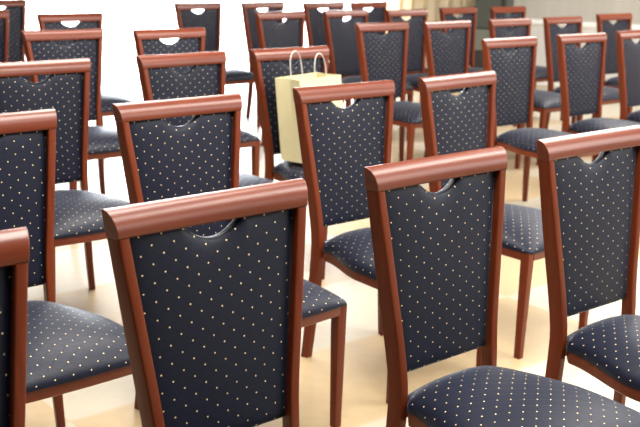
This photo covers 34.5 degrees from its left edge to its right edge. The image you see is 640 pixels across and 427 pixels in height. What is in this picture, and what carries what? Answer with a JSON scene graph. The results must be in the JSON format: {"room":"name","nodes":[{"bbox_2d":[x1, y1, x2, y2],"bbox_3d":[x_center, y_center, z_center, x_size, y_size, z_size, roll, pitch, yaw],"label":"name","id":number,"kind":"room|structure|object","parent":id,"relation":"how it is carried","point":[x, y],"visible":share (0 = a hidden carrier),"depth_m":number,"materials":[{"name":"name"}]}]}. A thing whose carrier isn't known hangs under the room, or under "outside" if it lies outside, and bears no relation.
{"room":"assembly chamber","nodes":[
{"label":"assembly chamber","id":0,"kind":"room"},
{"bbox_2d":[25,20,639,426],"bbox_3d":[-1.982,-0.629,8.116,22.000,0.080,22.000,2,15,0],"label":"floor","id":1,"kind":"structure","parent":0,"point":[111,403],"depth_m":4.26,"materials":[{"name":"polished beige marble"}]},
{"bbox_2d":[0,10,8,61],"bbox_3d":[-2.092,-0.799,6.658,0.473,0.973,0.582,-11,19,-40],"label":"banquet chair","id":2,"kind":"object","parent":1,"relation":"on","point":[4,14],"visible":0.24,"depth_m":6.87,"materials":[{"name":"brown wood"}]},
{"bbox_2d":[0,227,29,426],"bbox_3d":[-0.504,0.583,1.501,0.473,0.973,0.582,-11,19,-40],"label":"banquet chair","id":3,"kind":"object","parent":1,"relation":"on","point":[14,243],"visible":1,"depth_m":1.71,"materials":[{"name":"brown wood"}]},
{"bbox_2d":[0,0,29,81],"bbox_3d":[-2.341,-1.134,7.924,0.473,0.973,0.582,-11,19,-40],"label":"banquet chair","id":4,"kind":"object","parent":1,"relation":"on","point":[17,8],"visible":0.39,"depth_m":8.11,"materials":[{"name":"blue fabric"}]},
{"bbox_2d":[0,58,129,300],"bbox_3d":[-0.966,-0.076,3.996,0.473,0.973,0.582,-10,19,-38],"label":"banquet chair","id":5,"kind":"object","parent":1,"relation":"on","point":[78,218],"visible":0.56,"depth_m":4.10,"materials":[{"name":"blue fabric"}]},
{"bbox_2d":[54,189,129,238],"bbox_3d":[-0.944,-0.025,3.980,0.473,0.077,0.508,-10,19,-38],"label":"seat cushion","id":6,"kind":"object","parent":5,"relation":"on","point":[77,213],"depth_m":3.82,"materials":[{"name":"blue fabric"}]},
{"bbox_2d":[0,109,131,426],"bbox_3d":[-0.767,0.262,2.710,0.473,0.973,0.582,-11,19,-40],"label":"banquet chair","id":7,"kind":"object","parent":1,"relation":"on","point":[70,349],"visible":0.75,"depth_m":2.83,"materials":[{"name":"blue fabric"}]},
{"bbox_2d":[26,300,129,392],"bbox_3d":[-0.744,0.313,2.695,0.473,0.077,0.508,-11,19,-40],"label":"seat cushion","id":8,"kind":"object","parent":7,"relation":"on","point":[68,346],"depth_m":2.58,"materials":[{"name":"blue fabric"}]},
{"bbox_2d":[21,28,120,194],"bbox_3d":[-1.220,-0.456,5.431,0.473,0.973,0.582,-10,18,-38],"label":"banquet chair","id":9,"kind":"object","parent":1,"relation":"on","point":[103,142],"visible":0.44,"depth_m":5.50,"materials":[{"name":"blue fabric"}]},
{"bbox_2d":[88,126,119,154],"bbox_3d":[-1.199,-0.404,5.415,0.473,0.077,0.508,-10,18,-38],"label":"seat cushion","id":10,"kind":"object","parent":9,"relation":"on","point":[101,140],"depth_m":5.25,"materials":[{"name":"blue fabric"}]},
{"bbox_2d":[36,12,134,126],"bbox_3d":[-1.481,-0.786,6.676,0.474,0.973,0.582,-10,19,-38],"label":"banquet chair","id":11,"kind":"object","parent":1,"relation":"on","point":[86,20],"visible":0.34,"depth_m":6.71,"materials":[{"name":"blue fabric"}]},
{"bbox_2d":[101,92,134,111],"bbox_3d":[-1.459,-0.735,6.660,0.473,0.077,0.508,-10,19,-38],"label":"seat cushion","id":12,"kind":"object","parent":11,"relation":"on","point":[107,100],"depth_m":6.54,"materials":[{"name":"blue fabric"}]},
{"bbox_2d":[132,27,259,175],"bbox_3d":[-0.683,-0.510,5.701,0.473,0.973,0.582,-10,19,-39],"label":"banquet chair","id":13,"kind":"object","parent":1,"relation":"on","point":[191,40],"visible":0.3,"depth_m":5.74,"materials":[{"name":"brown wood"}]},
{"bbox_2d":[240,129,259,142],"bbox_3d":[-0.660,-0.459,5.686,0.473,0.077,0.508,-10,19,-39],"label":"seat cushion","id":14,"kind":"object","parent":13,"relation":"on","point":[246,137],"depth_m":5.62,"materials":[{"name":"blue fabric"}]},
{"bbox_2d":[101,178,307,426],"bbox_3d":[-0.049,0.487,1.923,0.473,0.973,0.582,-11,19,-39],"label":"banquet chair","id":15,"kind":"object","parent":1,"relation":"on","point":[212,325],"visible":1,"depth_m":2.02,"materials":[{"name":"blue fabric"}]},
{"bbox_2d":[136,51,274,186],"bbox_3d":[-0.435,-0.176,4.443,0.473,0.973,0.582,-11,19,-41],"label":"banquet chair","id":16,"kind":"object","parent":1,"relation":"on","point":[207,74],"visible":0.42,"depth_m":4.50,"materials":[{"name":"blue fabric"}]},
{"bbox_2d":[239,172,274,186],"bbox_3d":[-0.411,-0.126,4.428,0.473,0.077,0.508,-11,19,-41],"label":"seat cushion","id":17,"kind":"object","parent":16,"relation":"on","point":[245,179],"depth_m":4.39,"materials":[{"name":"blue fabric"}]},
{"bbox_2d":[174,2,260,127],"bbox_3d":[-0.823,-1.189,8.309,0.473,0.973,0.582,-12,20,-42],"label":"banquet chair","id":18,"kind":"object","parent":1,"relation":"on","point":[209,18],"visible":0.51,"depth_m":8.37,"materials":[{"name":"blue fabric"}]},
{"bbox_2d":[225,67,253,81],"bbox_3d":[-0.799,-1.138,8.294,0.473,0.077,0.508,-12,20,-42],"label":"seat cushion","id":19,"kind":"object","parent":18,"relation":"on","point":[232,74],"depth_m":8.16,"materials":[{"name":"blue fabric"}]},
{"bbox_2d":[112,93,346,426],"bbox_3d":[-0.273,0.169,3.128,0.474,0.973,0.582,-11,19,-40],"label":"banquet chair","id":20,"kind":"object","parent":1,"relation":"on","point":[161,160],"visible":0.48,"depth_m":3.18,"materials":[{"name":"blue fabric"}]},
{"bbox_2d":[302,279,346,318],"bbox_3d":[-0.250,0.220,3.113,0.473,0.077,0.508,-11,19,-40],"label":"seat cushion","id":21,"kind":"object","parent":20,"relation":"on","point":[318,302],"depth_m":3.04,"materials":[{"name":"blue fabric"}]},
{"bbox_2d":[240,2,283,118],"bbox_3d":[-0.318,-1.272,8.686,0.474,0.973,0.582,-12,20,-42],"label":"banquet chair","id":22,"kind":"object","parent":1,"relation":"on","point":[248,9],"visible":0.35,"depth_m":8.71,"materials":[{"name":"brown wood"}]},
{"bbox_2d":[250,46,328,279],"bbox_3d":[0.020,-0.262,4.825,0.473,0.973,0.582,-11,19,-39],"label":"banquet chair","id":23,"kind":"object","parent":1,"relation":"on","point":[267,66],"visible":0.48,"depth_m":4.85,"materials":[{"name":"brown wood"}]},
{"bbox_2d":[273,161,304,179],"bbox_3d":[0.043,-0.211,4.809,0.473,0.077,0.508,-11,19,-39],"label":"seat cushion","id":24,"kind":"object","parent":23,"relation":"on","point":[285,170],"depth_m":4.76,"materials":[{"name":"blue fabric"}]},
{"bbox_2d":[275,51,342,162],"bbox_3d":[-0.044,-0.508,4.816,0.202,0.487,0.330,12,18,34],"label":"paper bag","id":25,"kind":"object","parent":23,"relation":"on","point":[288,129],"visible":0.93,"depth_m":4.72,"materials":[{"name":"beige paper"}]},
{"bbox_2d":[255,11,351,145],"bbox_3d":[-0.124,-0.957,7.491,0.473,0.973,0.582,-11,19,-41],"label":"banquet chair","id":26,"kind":"object","parent":1,"relation":"on","point":[289,33],"visible":0.44,"depth_m":7.58,"materials":[{"name":"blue fabric"}]},
{"bbox_2d":[303,2,360,107],"bbox_3d":[0.194,-1.321,8.936,0.473,0.973,0.582,-11,19,-40],"label":"banquet chair","id":27,"kind":"object","parent":1,"relation":"on","point":[314,21],"visible":0.4,"depth_m":8.96,"materials":[{"name":"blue fabric"}]},
{"bbox_2d":[328,62,360,75],"bbox_3d":[0.217,-1.270,8.920,0.473,0.077,0.508,-11,19,-40],"label":"seat cushion","id":28,"kind":"object","parent":27,"relation":"on","point":[359,74],"depth_m":8.70,"materials":[{"name":"fabric"}]},
{"bbox_2d":[322,9,413,140],"bbox_3d":[0.364,-1.056,7.932,0.473,0.973,0.582,-11,19,-41],"label":"banquet chair","id":29,"kind":"object","parent":1,"relation":"on","point":[341,39],"visible":0.6,"depth_m":7.99,"materials":[{"name":"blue fabric"}]},
{"bbox_2d":[341,76,413,89],"bbox_3d":[0.387,-1.005,7.917,0.473,0.077,0.508,-11,19,-41],"label":"seat cushion","id":30,"kind":"object","parent":29,"relation":"on","point":[355,79],"depth_m":7.88,"materials":[{"name":"blue fabric"}]},
{"bbox_2d":[292,80,481,403],"bbox_3d":[0.250,0.067,3.582,0.473,0.973,0.582,-10,19,-39],"label":"banquet chair","id":31,"kind":"object","parent":1,"relation":"on","point":[337,143],"visible":0.68,"depth_m":3.65,"materials":[{"name":"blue fabric"}]},
{"bbox_2d":[323,227,376,280],"bbox_3d":[0.273,0.118,3.566,0.473,0.077,0.508,-10,19,-39],"label":"seat cushion","id":32,"kind":"object","parent":31,"relation":"on","point":[351,251],"depth_m":3.50,"materials":[{"name":"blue fabric"}]},
{"bbox_2d":[355,22,422,160],"bbox_3d":[0.568,-0.723,6.666,0.473,0.973,0.582,-10,19,-39],"label":"banquet chair","id":33,"kind":"object","parent":1,"relation":"on","point":[384,57],"visible":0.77,"depth_m":6.73,"materials":[{"name":"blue fabric"}]},
{"bbox_2d":[393,101,421,123],"bbox_3d":[0.590,-0.671,6.650,0.473,0.077,0.508,-10,19,-39],"label":"seat cushion","id":34,"kind":"object","parent":33,"relation":"on","point":[404,112],"depth_m":6.45,"materials":[{"name":"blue fabric"}]},
{"bbox_2d":[350,1,427,101],"bbox_3d":[0.612,-1.385,9.230,0.474,0.973,0.582,-12,20,-43],"label":"banquet chair","id":35,"kind":"object","parent":1,"relation":"on","point":[377,14],"visible":0.26,"depth_m":9.34,"materials":[{"name":"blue fabric"}]},
{"bbox_2d":[385,9,427,102],"bbox_3d":[0.861,-1.114,8.211,0.474,0.973,0.582,-11,19,-40],"label":"banquet chair","id":36,"kind":"object","parent":1,"relation":"on","point":[416,54],"visible":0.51,"depth_m":8.35,"materials":[{"name":"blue fabric"}]},
{"bbox_2d":[406,73,427,87],"bbox_3d":[0.884,-1.063,8.196,0.473,0.077,0.508,-11,19,-40],"label":"seat cushion","id":37,"kind":"object","parent":36,"relation":"on","point":[412,79],"depth_m":8.12,"materials":[{"name":"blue fabric"}]},
{"bbox_2d":[423,20,523,168],"bbox_3d":[1.038,-0.802,7.028,0.473,0.973,0.582,-11,19,-39],"label":"banquet chair","id":38,"kind":"object","parent":1,"relation":"on","point":[446,53],"visible":0.47,"depth_m":7.11,"materials":[{"name":"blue fabric"}]},
{"bbox_2d":[439,7,516,126],"bbox_3d":[1.346,-1.237,8.741,0.473,0.973,0.582,-11,19,-41],"label":"banquet chair","id":39,"kind":"object","parent":1,"relation":"on","point":[467,13],"visible":0.34,"depth_m":8.86,"materials":[{"name":"brown wood"}]},
{"bbox_2d":[468,67,483,71],"bbox_3d":[1.369,-1.186,8.726,0.473,0.077,0.508,-11,19,-41],"label":"seat cushion","id":40,"kind":"object","parent":39,"relation":"on","point":[472,69],"depth_m":8.68,"materials":[{"name":"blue fabric"}]},
{"bbox_2d":[474,0,513,67],"bbox_3d":[1.950,-2.510,11.478,0.370,2.100,0.325,8,16,23],"label":"tall cabinet","id":41,"kind":"object","parent":1,"relation":"on","point":[483,6],"visible":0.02,"depth_m":11.46,"materials":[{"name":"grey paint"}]},
{"bbox_2d":[364,146,639,426],"bbox_3d":[0.441,0.393,2.345,0.473,0.973,0.582,-11,19,-40],"label":"banquet chair","id":42,"kind":"object","parent":1,"relation":"on","point":[437,255],"visible":1,"depth_m":2.40,"materials":[{"name":"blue fabric"}]},
{"bbox_2d":[407,365,639,426],"bbox_3d":[0.464,0.444,2.329,0.473,0.077,0.508,-11,19,-40],"label":"seat cushion","id":43,"kind":"object","parent":42,"relation":"on","point":[483,395],"depth_m":2.31,"materials":[{"name":"blue fabric"}]},
{"bbox_2d":[418,70,588,358],"bbox_3d":[0.719,-0.026,3.993,0.473,0.973,0.582,-12,20,-43],"label":"banquet chair","id":44,"kind":"object","parent":1,"relation":"on","point":[462,122],"visible":0.53,"depth_m":3.99,"materials":[{"name":"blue fabric"}]},
{"bbox_2d":[502,203,543,253],"bbox_3d":[0.744,0.025,3.979,0.473,0.077,0.508,-12,20,-43],"label":"seat cushion","id":45,"kind":"object","parent":44,"relation":"on","point":[522,225],"depth_m":3.77,"materials":[{"name":"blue fabric"}]},
{"bbox_2d":[490,6,561,120],"bbox_3d":[1.835,-1.319,9.116,0.473,0.973,0.582,-10,19,-39],"label":"banquet chair","id":46,"kind":"object","parent":1,"relation":"on","point":[516,11],"visible":0.26,"depth_m":9.13,"materials":[{"name":"brown wood"}]},
{"bbox_2d":[535,65,546,78],"bbox_3d":[1.858,-1.268,9.100,0.473,0.077,0.508,-10,19,-39],"label":"seat cushion","id":47,"kind":"object","parent":46,"relation":"on","point":[541,71],"depth_m":8.88,"materials":[{"name":"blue fabric"}]},
{"bbox_2d":[488,18,582,164],"bbox_3d":[1.548,-0.895,7.443,0.473,0.973,0.582,-11,19,-40],"label":"banquet chair","id":48,"kind":"object","parent":1,"relation":"on","point":[545,102],"visible":0.41,"depth_m":7.40,"materials":[{"name":"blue fabric"}]},
{"bbox_2d":[533,89,560,108],"bbox_3d":[1.571,-0.844,7.428,0.473,0.077,0.508,-11,19,-40],"label":"seat cushion","id":49,"kind":"object","parent":48,"relation":"on","point":[542,99],"depth_m":7.21,"materials":[{"name":"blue fabric"}]},
{"bbox_2d":[481,36,600,201],"bbox_3d":[1.237,-0.473,5.778,0.473,0.973,0.582,-10,19,-39],"label":"banquet chair","id":50,"kind":"object","parent":1,"relation":"on","point":[515,70],"visible":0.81,"depth_m":5.86,"materials":[{"name":"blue fabric"}]},
{"bbox_2d":[496,128,571,152],"bbox_3d":[1.260,-0.422,5.762,0.473,0.077,0.508,-10,19,-39],"label":"seat cushion","id":51,"kind":"object","parent":50,"relation":"on","point":[521,140],"depth_m":5.70,"materials":[{"name":"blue fabric"}]},
{"bbox_2d":[536,125,639,404],"bbox_3d":[0.905,0.305,2.736,0.473,0.973,0.582,-10,19,-38],"label":"banquet chair","id":52,"kind":"object","parent":1,"relation":"on","point":[590,212],"visible":0.97,"depth_m":2.80,"materials":[{"name":"blue fabric"}]},
{"bbox_2d":[566,315,639,390],"bbox_3d":[0.927,0.356,2.719,0.473,0.077,0.508,-10,19,-38],"label":"seat cushion","id":53,"kind":"object","parent":52,"relation":"on","point":[609,348],"depth_m":2.70,"materials":[{"name":"blue fabric"}]},
{"bbox_2d":[543,16,632,128],"bbox_3d":[2.034,-0.992,7.873,0.474,0.973,0.582,-10,19,-39],"label":"banquet chair","id":54,"kind":"object","parent":1,"relation":"on","point":[573,25],"visible":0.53,"depth_m":7.90,"materials":[{"name":"blue fabric"}]},
{"bbox_2d":[553,86,618,100],"bbox_3d":[2.057,-0.941,7.857,0.473,0.077,0.508,-10,19,-39],"label":"seat cushion","id":55,"kind":"object","parent":54,"relation":"on","point":[609,93],"depth_m":7.69,"materials":[{"name":"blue fabric"}]},
{"bbox_2d":[556,32,639,161],"bbox_3d":[1.756,-0.572,6.219,0.474,0.973,0.582,-10,19,-38],"label":"banquet chair","id":56,"kind":"object","parent":1,"relation":"on","point":[581,70],"visible":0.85,"depth_m":6.29,"materials":[{"name":"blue fabric"}]},
{"bbox_2d":[569,118,639,132],"bbox_3d":[1.778,-0.520,6.202,0.473,0.077,0.508,-10,19,-38],"label":"seat cushion","id":57,"kind":"object","parent":56,"relation":"on","point":[591,124],"depth_m":6.17,"materials":[{"name":"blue fabric"}]},
{"bbox_2d":[596,13,632,88],"bbox_3d":[2.604,-1.137,8.499,0.473,0.973,0.582,-10,18,-38],"label":"banquet chair","id":58,"kind":"object","parent":1,"relation":"on","point":[624,20],"visible":0.49,"depth_m":8.58,"materials":[{"name":"blue fabric"}]},
{"bbox_2d":[605,76,618,86],"bbox_3d":[2.626,-1.086,8.483,0.473,0.077,0.508,-10,18,-38],"label":"seat cushion","id":59,"kind":"object","parent":58,"relation":"on","point":[612,82],"depth_m":8.50,"materials":[{"name":"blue fabric"}]},
{"bbox_2d":[616,30,639,122],"bbox_3d":[2.244,-0.677,6.682,0.473,0.973,0.582,-11,19,-40],"label":"banquet chair","id":60,"kind":"object","parent":1,"relation":"on","point":[628,52],"visible":0.94,"depth_m":6.71,"materials":[{"name":"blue fabric"}]},
{"bbox_2d":[627,110,639,122],"bbox_3d":[2.267,-0.626,6.666,0.473,0.077,0.508,-11,19,-40],"label":"seat cushion","id":61,"kind":"object","parent":60,"relation":"on","point":[634,116],"depth_m":6.69,"materials":[{"name":"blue fabric"}]},
{"bbox_2d":[514,0,639,80],"bbox_3d":[3.249,-2.892,11.105,5.020,3.100,0.257,8,16,23],"label":"wall","id":62,"kind":"structure","parent":0,"point":[535,9],"depth_m":11.34,"materials":[{"name":"beige paint"}]},
{"bbox_2d":[384,0,474,67],"bbox_3d":[1.283,-2.932,11.766,1.151,2.705,0.093,8,16,23],"label":"curtain","id":63,"kind":"object","parent":62,"relation":"hanging from","point":[433,6],"visible":0.09,"depth_m":11.91,"materials":[{"name":"beige fabric"}]},
{"bbox_2d":[536,81,559,85],"bbox_3d":[3.808,-1.319,11.082,3.580,0.100,0.018,8,16,23],"label":"baseboard","id":64,"kind":"structure","parent":62,"relation":"attached to","point":[537,83],"depth_m":11.62,"materials":[{"name":"white paint"}]},
{"bbox_2d":[531,19,639,29],"bbox_3d":[3.824,-1.938,10.916,3.580,0.071,0.030,8,16,23],"label":"trim","id":65,"kind":"structure","parent":62,"relation":"attached to","point":[536,22],"depth_m":11.30,"materials":[{"name":"white paint"}]},
{"bbox_3d":[-3.947,-5.199,13.906,10.880,0.450,0.250,8,16,23],"label":"lintel","id":66,"kind":"object","parent":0,"visible":0},
{"bbox_2d":[31,0,34,29],"bbox_3d":[-4.788,-3.802,14.602,1.800,2.650,0.060,8,16,23],"label":"window","id":67,"kind":"structure","parent":66,"relation":"attached to","point":[32,1],"depth_m":14.46,"materials":[{"name":"white paint"}]},
{"bbox_2d":[34,0,141,51],"bbox_3d":[-3.150,-3.570,13.894,1.800,2.650,0.060,8,16,23],"label":"window","id":68,"kind":"structure","parent":66,"relation":"attached to","point":[36,2],"depth_m":14.04,"materials":[{"name":"white glass"}]},
{"bbox_2d":[142,0,262,60],"bbox_3d":[-1.512,-3.338,13.185,1.800,2.650,0.060,8,16,23],"label":"window","id":69,"kind":"structure","parent":66,"relation":"attached to","point":[144,2],"depth_m":13.67,"materials":[{"name":"white paint"}]},
{"bbox_2d":[262,0,331,11],"bbox_3d":[0.126,-3.107,12.476,1.800,2.650,0.060,8,16,23],"label":"window","id":70,"kind":"structure","parent":66,"relation":"attached to","point":[263,10],"depth_m":12.93,"materials":[{"name":"white paint"}]},
{"label":"outside","id":71,"kind":"structure","parent":0,"visible":0},
{"bbox_2d":[0,0,348,27],"bbox_3d":[-1.661,-3.262,18.401,19.000,0.080,8.750,8,16,23],"label":"ground","id":72,"kind":"structure","parent":71,"point":[117,13],"depth_m":21.80,"materials":[{"name":"white"}]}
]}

